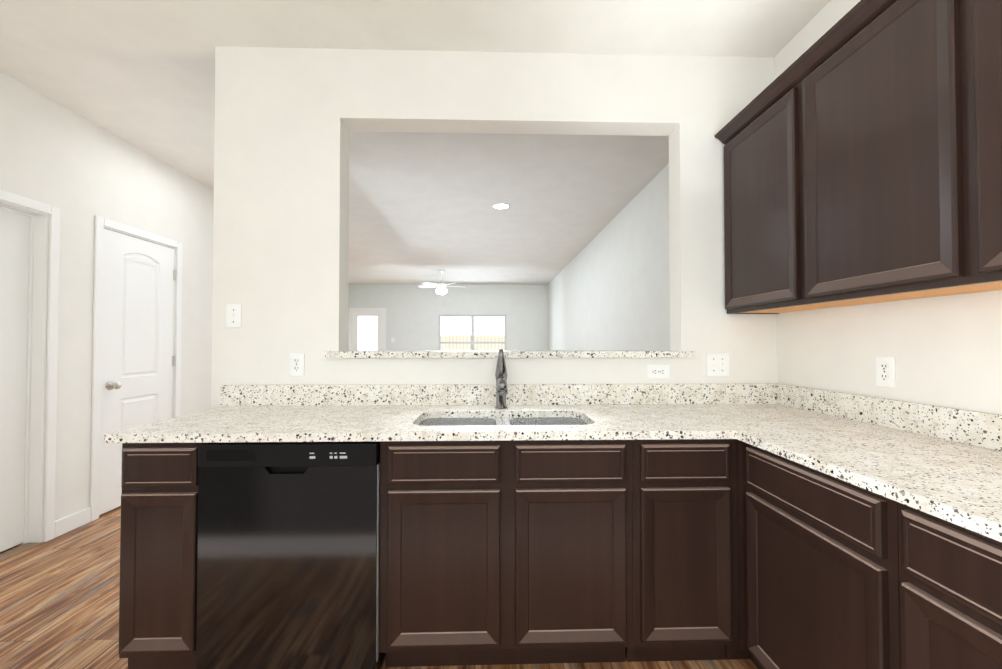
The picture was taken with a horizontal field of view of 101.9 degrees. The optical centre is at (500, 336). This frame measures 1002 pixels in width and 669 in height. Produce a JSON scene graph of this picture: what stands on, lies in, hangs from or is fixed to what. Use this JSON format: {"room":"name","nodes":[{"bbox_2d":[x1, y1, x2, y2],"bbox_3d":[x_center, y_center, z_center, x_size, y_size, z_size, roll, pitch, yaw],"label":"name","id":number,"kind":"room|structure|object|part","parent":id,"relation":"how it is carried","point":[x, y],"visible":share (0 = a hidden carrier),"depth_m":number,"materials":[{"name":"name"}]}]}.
{"room":"kitchen","nodes":[
{"label":"kitchen","id":0,"kind":"room"},
{"bbox_2d":[0,72,213,520],"bbox_3d":[-2.839,-0.122,1.560,0.125,2.736,6.725,0,-1,-2],"label":"wall","id":1,"kind":"structure","parent":0,"point":[80,172],"depth_m":2.74,"materials":[{"name":"paint"}]},
{"bbox_2d":[0,190,60,551],"bbox_3d":[-2.846,0.219,2.112,0.140,2.072,0.894,0,-1,-2],"label":"hall door","id":2,"kind":"structure","parent":1,"relation":"in","point":[29,268],"depth_m":2.48,"materials":[{"name":"paint"}]},
{"bbox_2d":[55,507,90,537],"bbox_3d":[-0.736,1.243,4.429,4.236,0.100,12.136,0,-1,-2],"label":"baseboard","id":3,"kind":"structure","parent":1,"relation":"attached to","point":[72,522],"depth_m":2.65,"materials":[{"name":"paint"}]},
{"bbox_2d":[90,216,181,520],"bbox_3d":[-2.851,0.222,3.187,0.190,2.102,0.788,0,-1,-2],"label":"pantry door","id":4,"kind":"structure","parent":1,"relation":"in","point":[136,355],"depth_m":3.08,"materials":[{"name":"paint"}]},
{"bbox_2d":[348,284,348,349],"bbox_3d":[-3.886,-0.021,7.665,0.125,2.736,5.790,0,-1,-2],"label":"wall","id":5,"kind":"structure","parent":0,"point":[348,316],"depth_m":10.40,"materials":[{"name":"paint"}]},
{"bbox_2d":[0,506,757,668],"bbox_3d":[-1.174,1.323,4.416,5.367,0.060,12.390,0,-1,-2],"label":"floor","id":6,"kind":"structure","parent":0,"point":[59,602],"depth_m":1.85,"materials":[{"name":"brown wood"}]},
{"bbox_2d":[0,542,42,561],"bbox_3d":[-2.824,1.252,2.095,0.087,0.006,0.760,0,-1,-2],"label":"threshold strip","id":7,"kind":"object","parent":6,"relation":"on","point":[14,552],"depth_m":2.38,"materials":[{"name":"brown wood"}]},
{"bbox_2d":[119,443,202,668],"bbox_3d":[-1.213,0.812,1.732,0.281,0.874,0.622,0,-1,-2],"label":"base cabinet","id":8,"kind":"object","parent":6,"relation":"on","point":[158,565],"depth_m":1.43,"materials":[{"name":"brown wood"}]},
{"bbox_2d":[196,441,385,668],"bbox_3d":[-0.757,0.816,1.724,0.620,0.864,0.604,0,-1,-2],"label":"dishwasher","id":9,"kind":"object","parent":6,"relation":"on","point":[288,569],"depth_m":1.43,"materials":[{"name":"black metal"}]},
{"bbox_2d":[379,440,632,666],"bbox_3d":[0.014,0.812,1.766,0.918,0.874,0.622,0,-1,-2],"label":"base cabinet","id":10,"kind":"object","parent":6,"relation":"on","point":[505,552],"depth_m":1.47,"materials":[{"name":"brown wood"}]},
{"bbox_2d":[104,384,731,442],"bbox_3d":[-0.283,0.307,1.755,2.220,0.134,0.646,0,-1,-2],"label":"countertop","id":11,"kind":"structure","parent":10,"relation":"on","point":[383,412],"depth_m":1.84,"materials":[{"name":"beige stone"}]},
{"bbox_2d":[495,349,507,408],"bbox_3d":[0.004,0.203,1.872,0.062,0.284,0.261,0,-1,-2],"label":"chrome faucet","id":12,"kind":"object","parent":11,"relation":"on","point":[501,382],"depth_m":1.94,"materials":[{"name":"silver metal"}]},
{"bbox_2d":[418,417,587,425],"bbox_3d":[0.010,0.474,1.718,0.775,0.200,0.373,0,-1,-2],"label":"stainless steel sink","id":13,"kind":"object","parent":11,"relation":"in","point":[503,421],"depth_m":1.87,"materials":[{"name":"silver metal"}]},
{"bbox_2d":[626,439,737,661],"bbox_3d":[0.668,0.812,1.784,0.389,0.874,0.622,0,-1,-2],"label":"base cabinet","id":14,"kind":"object","parent":6,"relation":"on","point":[684,545],"depth_m":1.48,"materials":[{"name":"brown wood"}]},
{"bbox_2d":[725,439,761,668],"bbox_3d":[1.159,0.813,1.795,0.590,0.874,0.628,0,-1,-2],"label":"base cabinet","id":15,"kind":"object","parent":6,"relation":"on","point":[738,651],"depth_m":1.48,"materials":[{"name":"brown wood"}]},
{"bbox_2d":[676,383,1001,541],"bbox_3d":[1.183,0.282,0.274,0.629,0.134,3.688,0,-1,-2],"label":"countertop","id":16,"kind":"structure","parent":15,"relation":"on","point":[943,463],"depth_m":1.25,"materials":[{"name":"beige stone"}]},
{"bbox_2d":[746,443,900,668],"bbox_3d":[1.173,0.803,1.204,0.594,0.874,0.549,0,-1,-2],"label":"base cabinet","id":17,"kind":"object","parent":6,"relation":"on","point":[822,558],"depth_m":1.14,"materials":[{"name":"brown wood"}]},
{"bbox_2d":[898,502,1001,668],"bbox_3d":[1.189,0.794,0.654,0.594,0.874,0.548,0,-1,-2],"label":"base cabinet","id":18,"kind":"object","parent":6,"relation":"on","point":[950,587],"depth_m":0.81,"materials":[{"name":"brown wood"}]},
{"bbox_2d":[0,0,830,284],"bbox_3d":[-1.174,-1.483,4.462,5.367,0.080,12.390,0,-1,-2],"label":"ceiling","id":19,"kind":"structure","parent":0,"point":[139,74],"depth_m":2.44,"materials":[{"name":"paint"}]},
{"bbox_2d":[418,270,460,306],"bbox_3d":[-1.246,-0.988,8.525,1.003,0.774,0.959,0,-1,-2],"label":"ceiling fan","id":20,"kind":"object","parent":19,"relation":"hanging from","point":[441,288],"depth_m":8.42,"materials":[{"name":"white plastic"}]},
{"bbox_2d":[492,203,510,209],"bbox_3d":[0.006,-1.438,4.502,0.209,0.008,0.209,0,-1,-2],"label":"recessed light","id":21,"kind":"object","parent":19,"relation":"in","point":[494,207],"depth_m":4.50,"materials":[{"name":"white plastic"}]},
{"bbox_3d":[0.006,-1.439,4.503,0.147,0.003,0.147,0,-1,-2],"label":"recessed ceiling light trim lens","id":22,"kind":"part","parent":21,"relation":"part of","materials":[{"name":"white plastic"}]},
{"bbox_2d":[349,284,547,349],"bbox_3d":[-1.344,0.027,10.569,5.117,2.736,0.125,0,-1,-2],"label":"wall","id":23,"kind":"structure","parent":0,"point":[414,312],"depth_m":10.52,"materials":[{"name":"paint"}]},
{"bbox_2d":[352,311,382,349],"bbox_3d":[-3.430,0.367,10.441,0.780,2.028,0.102,0,-1,-2],"label":"back door","id":24,"kind":"structure","parent":23,"relation":"in","point":[356,314],"depth_m":10.47,"materials":[{"name":"paint"}]},
{"bbox_3d":[-3.431,-0.044,10.479,0.500,0.950,0.004,0,-1,-2],"label":"back door glass pane","id":25,"kind":"part","parent":24,"relation":"part of","materials":[{"name":"glass"}]},
{"bbox_2d":[349,308,385,349],"bbox_3d":[-3.432,0.334,10.498,0.940,2.120,0.141,0,-1,-2],"label":"door frame","id":26,"kind":"structure","parent":23,"relation":"attached to","point":[367,309],"depth_m":10.44,"materials":[{"name":"paint"}]},
{"bbox_2d":[439,315,505,349],"bbox_3d":[-0.738,0.160,10.573,1.749,1.426,0.045,0,-1,-2],"label":"window","id":27,"kind":"structure","parent":23,"relation":"in","point":[472,342],"depth_m":10.56,"materials":[{"name":"plastic"}]},
{"bbox_2d":[211,46,777,408],"bbox_3d":[-0.007,-0.112,2.163,2.909,2.736,0.134,0,-1,-2],"label":"wall","id":28,"kind":"structure","parent":0,"point":[287,120],"depth_m":2.10,"materials":[{"name":"paint"}]},
{"bbox_2d":[226,304,241,327],"bbox_3d":[-1.350,-0.103,2.051,0.074,0.118,0.014,0,-1,-2],"label":"light switch","id":29,"kind":"object","parent":28,"relation":"attached to","point":[233,315],"depth_m":2.05,"materials":[{"name":"white plastic"}]},
{"bbox_2d":[290,353,303,375],"bbox_3d":[-1.033,0.143,2.059,0.072,0.116,0.008,0,-1,-2],"label":"electrical outlet","id":30,"kind":"object","parent":28,"relation":"attached to","point":[296,364],"depth_m":2.06,"materials":[{"name":"white plastic"}]},
{"bbox_2d":[325,350,695,357],"bbox_3d":[0.054,0.097,2.276,1.884,0.032,0.424,0,-1,-2],"label":"ledge shelf","id":31,"kind":"object","parent":28,"relation":"on","point":[511,354],"depth_m":2.07,"materials":[{"name":"white stone"}]},
{"bbox_2d":[647,365,669,378],"bbox_3d":[0.816,0.184,2.109,0.118,0.074,0.008,0,-1,-2],"label":"electrical outlet","id":32,"kind":"object","parent":28,"relation":"attached to","point":[658,371],"depth_m":2.11,"materials":[{"name":"white plastic"}]},
{"bbox_2d":[706,353,728,375],"bbox_3d":[1.130,0.148,2.115,0.120,0.120,0.014,0,-1,-2],"label":"double light switch","id":33,"kind":"object","parent":28,"relation":"attached to","point":[717,364],"depth_m":2.12,"materials":[{"name":"white plastic"}]},
{"bbox_2d":[548,0,1001,414],"bbox_3d":[1.446,-0.074,4.512,0.125,2.736,12.390,0,-1,-2],"label":"wall","id":34,"kind":"structure","parent":0,"point":[945,351],"depth_m":1.88,"materials":[{"name":"paint"}]},
{"bbox_2d":[718,68,822,313],"bbox_3d":[1.310,-0.590,1.871,0.286,0.938,0.531,0,-1,-2],"label":"upper cabinet","id":35,"kind":"object","parent":34,"relation":"attached to","point":[759,153],"depth_m":1.85,"materials":[{"name":"brown wood"}]},
{"bbox_2d":[790,0,976,307],"bbox_3d":[1.325,-0.600,1.305,0.286,0.938,0.601,0,-1,-2],"label":"upper cabinet","id":36,"kind":"object","parent":34,"relation":"attached to","point":[861,140],"depth_m":1.30,"materials":[{"name":"brown wood"}]},
{"bbox_3d":[1.191,-0.579,1.322,0.020,0.852,0.512,0,-1,-2],"label":"door","id":37,"kind":"part","parent":36,"relation":"part of","materials":[{"name":"brown wood"}]},
{"bbox_2d":[876,356,894,387],"bbox_3d":[1.461,0.134,1.547,0.008,0.116,0.072,0,-1,-2],"label":"outlet","id":38,"kind":"object","parent":34,"relation":"attached to","point":[885,371],"depth_m":1.54,"materials":[{"name":"white plastic"}]},
{"bbox_2d":[950,0,1001,291],"bbox_3d":[1.340,-0.608,0.770,0.286,0.938,0.558,0,-1,-2],"label":"upper cabinet","id":39,"kind":"object","parent":34,"relation":"attached to","point":[975,25],"depth_m":1.02,"materials":[{"name":"brown wood"}]},
{"bbox_3d":[1.206,-0.589,0.768,0.020,0.852,0.512,0,-1,-2],"label":"door","id":40,"kind":"part","parent":39,"relation":"part of","materials":[{"name":"brown wood"}]},
{"label":"outside","id":41,"kind":"structure","parent":0,"visible":0},
{"bbox_2d":[441,317,504,349],"bbox_3d":[-1.368,-0.161,11.434,7.117,3.260,0.050,0,-1,-2],"label":"sky","id":42,"kind":"structure","parent":41,"point":[463,322],"depth_m":11.42,"materials":[{"name":"white"}]}
]}

